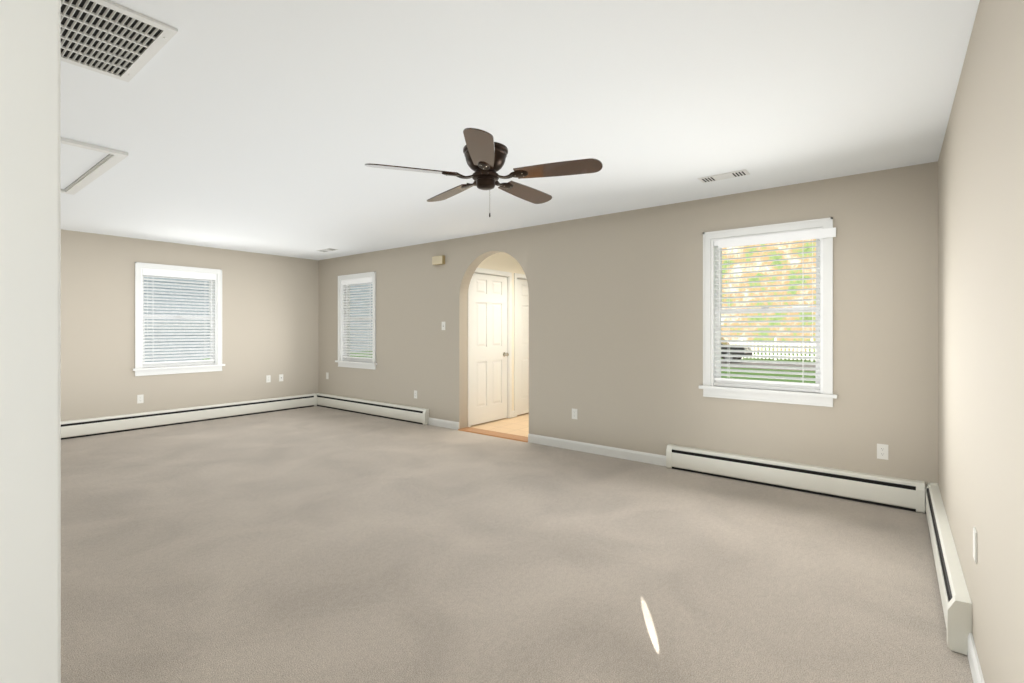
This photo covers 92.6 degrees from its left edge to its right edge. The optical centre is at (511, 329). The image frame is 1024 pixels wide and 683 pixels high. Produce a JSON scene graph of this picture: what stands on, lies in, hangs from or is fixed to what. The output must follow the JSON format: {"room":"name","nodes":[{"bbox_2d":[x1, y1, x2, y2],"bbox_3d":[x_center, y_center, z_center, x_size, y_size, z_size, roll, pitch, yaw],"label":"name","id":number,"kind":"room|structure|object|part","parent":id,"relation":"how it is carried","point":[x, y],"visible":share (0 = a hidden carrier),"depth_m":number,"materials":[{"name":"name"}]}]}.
{"room":"empty living room","nodes":[
{"label":"empty living room","id":0,"kind":"room"},
{"bbox_2d":[61,229,318,420],"bbox_3d":[-4.902,0.058,6.850,0.160,2.555,4.960,0,0,38],"label":"wall","id":1,"kind":"structure","parent":0,"point":[270,314],"depth_m":6.96,"materials":[{"name":"beige paint"}]},
{"bbox_2d":[137,394,143,403],"bbox_3d":[-5.002,0.935,6.585,0.007,0.115,0.070,0,0,38],"label":"electrical outlet","id":2,"kind":"object","parent":1,"relation":"attached to","point":[140,398],"visible":1,"depth_m":6.58,"materials":[{"name":"white plastic"}]},
{"bbox_2d":[132,262,224,375],"bbox_3d":[-4.766,-0.139,7.004,0.245,1.524,1.132,0,0,38],"label":"window","id":3,"kind":"structure","parent":1,"relation":"in","point":[138,370],"depth_m":6.93,"materials":[{"name":"white paint"}]},
{"bbox_3d":[-4.787,-0.158,7.021,0.190,1.355,0.940,0,0,38],"label":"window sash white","id":4,"kind":"part","parent":3,"relation":"part of","materials":[{"name":"white plastic"}]},
{"bbox_2d":[143,269,214,363],"bbox_3d":[-4.730,-0.174,6.976,0.072,1.281,0.896,0,0,38],"label":"window blind","id":5,"kind":"object","parent":3,"relation":"attached to","point":[174,275],"visible":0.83,"depth_m":6.96,"materials":[{"name":"white plastic"}]},
{"bbox_2d":[61,393,316,439],"bbox_3d":[-4.832,1.224,6.748,0.074,0.217,4.565,0,0,38],"label":"baseboard heater","id":6,"kind":"object","parent":1,"relation":"attached to","point":[77,428],"visible":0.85,"depth_m":6.87,"materials":[{"name":"white metal"}]},
{"bbox_2d":[266,375,270,382],"bbox_3d":[-3.949,0.800,7.933,0.007,0.115,0.070,0,0,38],"label":"electrical outlet","id":7,"kind":"object","parent":1,"relation":"attached to","point":[268,378],"visible":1,"depth_m":7.93,"materials":[{"name":"white plastic"}]},
{"bbox_2d":[471,413,528,436],"bbox_3d":[0.588,1.387,7.168,1.900,0.096,2.580,0,0,38],"label":"floor","id":8,"kind":"structure","parent":0,"point":[518,425],"depth_m":6.83,"materials":[{"name":"beige wood"}]},
{"bbox_2d":[477,252,524,410],"bbox_3d":[0.087,0.058,7.648,0.120,2.555,2.440,0,0,38],"label":"wall","id":9,"kind":"structure","parent":0,"point":[503,261],"depth_m":7.39,"materials":[{"name":"beige paint"}]},
{"bbox_2d":[471,273,506,425],"bbox_3d":[-0.339,0.269,7.054,0.035,2.111,0.823,0,0,38],"label":"door","id":10,"kind":"structure","parent":9,"relation":"in","point":[488,348],"depth_m":7.03,"materials":[{"name":"white paint"}]},
{"bbox_2d":[468,268,511,426],"bbox_3d":[-0.353,0.237,7.072,0.136,2.196,0.960,0,0,38],"label":"door frame","id":11,"kind":"structure","parent":9,"relation":"attached to","point":[508,275],"depth_m":7.37,"materials":[{"name":"white paint"}]},
{"bbox_2d":[514,273,526,416],"bbox_3d":[0.287,0.237,7.891,0.136,2.196,0.972,0,0,38],"label":"door frame","id":12,"kind":"structure","parent":9,"relation":"attached to","point":[519,276],"depth_m":7.48,"materials":[{"name":"white paint"}]},
{"bbox_2d":[517,279,528,414],"bbox_3d":[0.305,0.269,7.877,0.035,2.111,0.823,0,0,38],"label":"door","id":13,"kind":"structure","parent":9,"relation":"in","point":[522,347],"depth_m":7.68,"materials":[{"name":"white paint"}]},
{"bbox_2d":[61,406,972,682],"bbox_3d":[-1.858,1.385,3.558,9.010,0.100,6.120,0,0,38],"label":"floor","id":14,"kind":"structure","parent":0,"point":[315,544],"depth_m":2.75,"materials":[{"name":"beige carpet"}]},
{"bbox_2d":[61,0,979,259],"bbox_3d":[-1.064,-1.270,4.575,9.010,0.100,8.700,0,0,38],"label":"ceiling","id":15,"kind":"structure","parent":0,"point":[272,127],"depth_m":2.70,"materials":[{"name":"white paint"}]},
{"bbox_2d":[61,137,127,194],"bbox_3d":[-3.495,-1.209,3.575,1.590,0.021,0.730,0,0,38],"label":"trim","id":16,"kind":"structure","parent":15,"relation":"attached to","point":[114,157],"depth_m":3.55,"materials":[{"name":"white paint"}]},
{"bbox_2d":[61,143,108,188],"bbox_3d":[-3.495,-1.217,3.575,1.434,0.004,0.574,0,0,38],"label":"attic hatch","id":17,"kind":"object","parent":16,"relation":"attached to","point":[77,163],"depth_m":3.54,"materials":[{"name":"white paint"}]},
{"bbox_2d":[61,0,177,81],"bbox_3d":[-1.809,-1.212,1.940,0.660,0.015,0.630,0,0,38],"label":"ceiling vent","id":18,"kind":"object","parent":15,"relation":"in","point":[113,39],"visible":0.79,"depth_m":2.03,"materials":[{"name":"white metal"}]},
{"bbox_2d":[317,248,337,251],"bbox_3d":[-2.831,-1.214,7.503,0.360,0.010,0.150,0,0,38],"label":"ceiling vent","id":19,"kind":"object","parent":15,"relation":"in","point":[326,250],"visible":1,"depth_m":7.51,"materials":[{"name":"white metal"}]},
{"bbox_2d":[365,128,602,216],"bbox_3d":[-0.148,-0.990,3.364,1.501,0.460,1.450,0,0,38],"label":"fan","id":20,"kind":"object","parent":15,"relation":"hanging from","point":[485,154],"visible":1,"depth_m":3.20,"materials":[{"name":"brown wood"}]},
{"bbox_2d":[697,169,749,182],"bbox_3d":[1.681,-1.214,3.890,0.360,0.010,0.150,0,0,38],"label":"ceiling vent","id":21,"kind":"object","parent":15,"relation":"in","point":[733,174],"visible":1,"depth_m":3.88,"materials":[{"name":"white metal"}]},
{"bbox_2d":[319,161,937,486],"bbox_3d":[-0.048,0.058,6.103,8.410,2.555,0.160,0,0,38],"label":"wall","id":22,"kind":"structure","parent":0,"point":[615,330],"depth_m":4.78,"materials":[{"name":"beige paint"}]},
{"bbox_2d":[335,272,376,369],"bbox_3d":[-2.475,-0.139,7.983,1.072,1.524,0.245,0,0,38],"label":"window","id":23,"kind":"structure","parent":22,"relation":"in","point":[361,365],"depth_m":8.03,"materials":[{"name":"white paint"}]},
{"bbox_3d":[-2.458,-0.158,8.005,0.880,1.355,0.190,0,0,38],"label":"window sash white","id":24,"kind":"part","parent":23,"relation":"part of","materials":[{"name":"white plastic"}]},
{"bbox_2d":[342,278,371,358],"bbox_3d":[-2.502,-0.174,7.947,0.836,1.281,0.072,0,0,38],"label":"window blind","id":25,"kind":"object","parent":23,"relation":"attached to","point":[355,282],"visible":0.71,"depth_m":7.96,"materials":[{"name":"white plastic"}]},
{"bbox_2d":[316,393,428,424],"bbox_3d":[-2.311,1.224,7.722,2.850,0.217,0.074,0,0,38],"label":"baseboard heater","id":26,"kind":"object","parent":22,"relation":"attached to","point":[417,415],"visible":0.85,"depth_m":7.51,"materials":[{"name":"white metal"}]},
{"bbox_2d":[432,255,444,264],"bbox_3d":[-1.010,-0.950,6.715,0.200,0.115,0.058,0,0,38],"label":"door chime","id":27,"kind":"object","parent":22,"relation":"attached to","point":[438,260],"visible":1,"depth_m":6.68,"materials":[{"name":"beige plastic"}]},
{"bbox_2d":[428,418,458,429],"bbox_3d":[-0.937,1.285,6.687,0.590,0.100,0.014,0,0,38],"label":"baseboard","id":28,"kind":"structure","parent":22,"relation":"attached to","point":[443,423],"depth_m":6.68,"materials":[{"name":"white paint"}]},
{"bbox_2d":[458,427,527,441],"bbox_3d":[-0.206,1.329,6.217,1.140,0.012,0.215,0,0,38],"label":"sill","id":29,"kind":"structure","parent":22,"relation":"attached to","point":[497,434],"depth_m":6.18,"materials":[{"name":"brown wood"}]},
{"bbox_2d":[572,408,576,418],"bbox_3d":[0.692,0.935,5.418,0.070,0.115,0.007,0,0,38],"label":"electrical outlet","id":30,"kind":"object","parent":22,"relation":"attached to","point":[574,413],"visible":1,"depth_m":5.42,"materials":[{"name":"white plastic"}]},
{"bbox_2d":[528,434,665,465],"bbox_3d":[0.860,1.285,5.283,1.690,0.100,0.014,0,0,38],"label":"baseboard","id":31,"kind":"structure","parent":22,"relation":"attached to","point":[650,458],"depth_m":5.21,"materials":[{"name":"white paint"}]},
{"bbox_2d":[699,217,836,406],"bbox_3d":[2.230,-0.139,4.308,1.072,1.524,0.245,0,0,38],"label":"window","id":32,"kind":"structure","parent":22,"relation":"in","point":[826,397],"depth_m":4.24,"materials":[{"name":"white paint"}]},
{"bbox_3d":[2.247,-0.158,4.330,0.880,1.355,0.190,0,0,38],"label":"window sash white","id":33,"kind":"part","parent":32,"relation":"part of","materials":[{"name":"white plastic"}]},
{"bbox_2d":[714,227,835,385],"bbox_3d":[2.241,-0.174,4.229,0.942,1.281,0.092,0,0,38],"label":"window blind","id":34,"kind":"object","parent":32,"relation":"attached to","point":[786,237],"visible":0.94,"depth_m":4.24,"materials":[{"name":"white plastic"}]},
{"bbox_2d":[666,444,924,512],"bbox_3d":[2.257,1.224,4.152,1.905,0.217,0.074,0,0,38],"label":"baseboard heater","id":35,"kind":"object","parent":22,"relation":"attached to","point":[899,493],"visible":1,"depth_m":4.01,"materials":[{"name":"white metal"}]},
{"bbox_2d":[877,444,887,459],"bbox_3d":[2.836,0.935,3.743,0.070,0.115,0.007,0,0,38],"label":"electrical outlet","id":36,"kind":"object","parent":22,"relation":"attached to","point":[882,451],"visible":1,"depth_m":3.74,"materials":[{"name":"white plastic"}]},
{"bbox_2d":[938,0,1023,682],"bbox_3d":[1.676,0.058,1.609,0.160,2.555,4.800,0,0,38],"label":"wall","id":37,"kind":"structure","parent":0,"point":[981,322],"depth_m":1.66,"materials":[{"name":"beige paint"}]},
{"bbox_2d":[925,483,971,654],"bbox_3d":[2.451,1.224,2.793,0.074,0.217,1.980,0,0,38],"label":"baseboard heater","id":38,"kind":"object","parent":37,"relation":"attached to","point":[956,602],"visible":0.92,"depth_m":2.29,"materials":[{"name":"white metal"}]},
{"bbox_2d":[973,527,976,563],"bbox_3d":[1.795,0.835,1.897,0.006,0.120,0.070,0,0,38],"label":"outlet","id":39,"kind":"object","parent":37,"relation":"attached to","point":[975,544],"visible":1,"depth_m":1.89,"materials":[{"name":"white plastic"}]},
{"bbox_2d":[968,633,984,682],"bbox_3d":[1.047,1.285,0.946,0.014,0.100,2.660,0,0,38],"label":"baseboard","id":40,"kind":"structure","parent":37,"relation":"attached to","point":[975,668],"depth_m":1.86,"materials":[{"name":"white paint"}]},
{"bbox_3d":[-3.361,0.057,2.601,7.500,2.555,0.160,0,0,38],"label":"wall","id":41,"kind":"structure","parent":0,"visible":0},
{"bbox_2d":[0,0,60,682],"bbox_3d":[-0.424,0.175,0.305,0.084,2.319,0.199,0,0,38],"label":"door frame","id":42,"kind":"structure","parent":41,"relation":"attached to","point":[30,341],"depth_m":0.34,"materials":[{"name":"white paint"}]},
{"label":"outside","id":43,"kind":"structure","parent":0,"visible":0},
{"bbox_2d":[721,353,815,382],"bbox_3d":[-12.866,2.035,32.260,140.000,0.200,85.000,0,0,38],"label":"ground","id":44,"kind":"structure","parent":43,"point":[771,374],"depth_m":22.03,"materials":[{"name":"green plant"}]},
{"bbox_2d":[144,275,371,361],"bbox_3d":[-9.508,-2.165,11.870,7.000,8.200,19.800,0,0,38],"label":"house","id":45,"kind":"structure","parent":44,"relation":"on","point":[208,314],"depth_m":10.18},
{"bbox_2d":[202,351,371,359],"bbox_3d":[-3.474,1.260,13.501,0.900,1.350,9.000,0,0,38],"label":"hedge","id":46,"kind":"object","parent":44,"relation":"on","point":[350,355],"depth_m":12.40,"materials":[{"name":"green plant"}]},
{"bbox_2d":[721,361,815,370],"bbox_3d":[10.436,1.929,29.600,98.000,0.012,6.500,0,0,38],"label":"driveway","id":47,"kind":"structure","parent":44,"relation":"on","point":[767,364],"depth_m":26.15,"materials":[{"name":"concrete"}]},
{"bbox_2d":[721,337,751,362],"bbox_3d":[11.762,1.041,29.674,4.880,1.760,2.264,0,0,38],"label":"suv","id":48,"kind":"object","parent":47,"relation":"on","point":[737,348],"depth_m":28.00,"materials":[{"name":"black paint"}]},
{"bbox_2d":[721,239,815,351],"bbox_3d":[-16.499,-9.365,27.611,140.000,22.600,73.200,0,0,38],"label":"trees","id":49,"kind":"object","parent":44,"relation":"on","point":[768,283],"depth_m":43.12,"materials":[{"name":"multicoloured plant"}]},
{"bbox_2d":[730,338,815,360],"bbox_3d":[16.674,1.230,30.957,15.990,1.410,0.150,0,0,38],"label":"fence","id":50,"kind":"object","parent":44,"relation":"on","point":[775,344],"depth_m":30.88,"materials":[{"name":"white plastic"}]}
]}

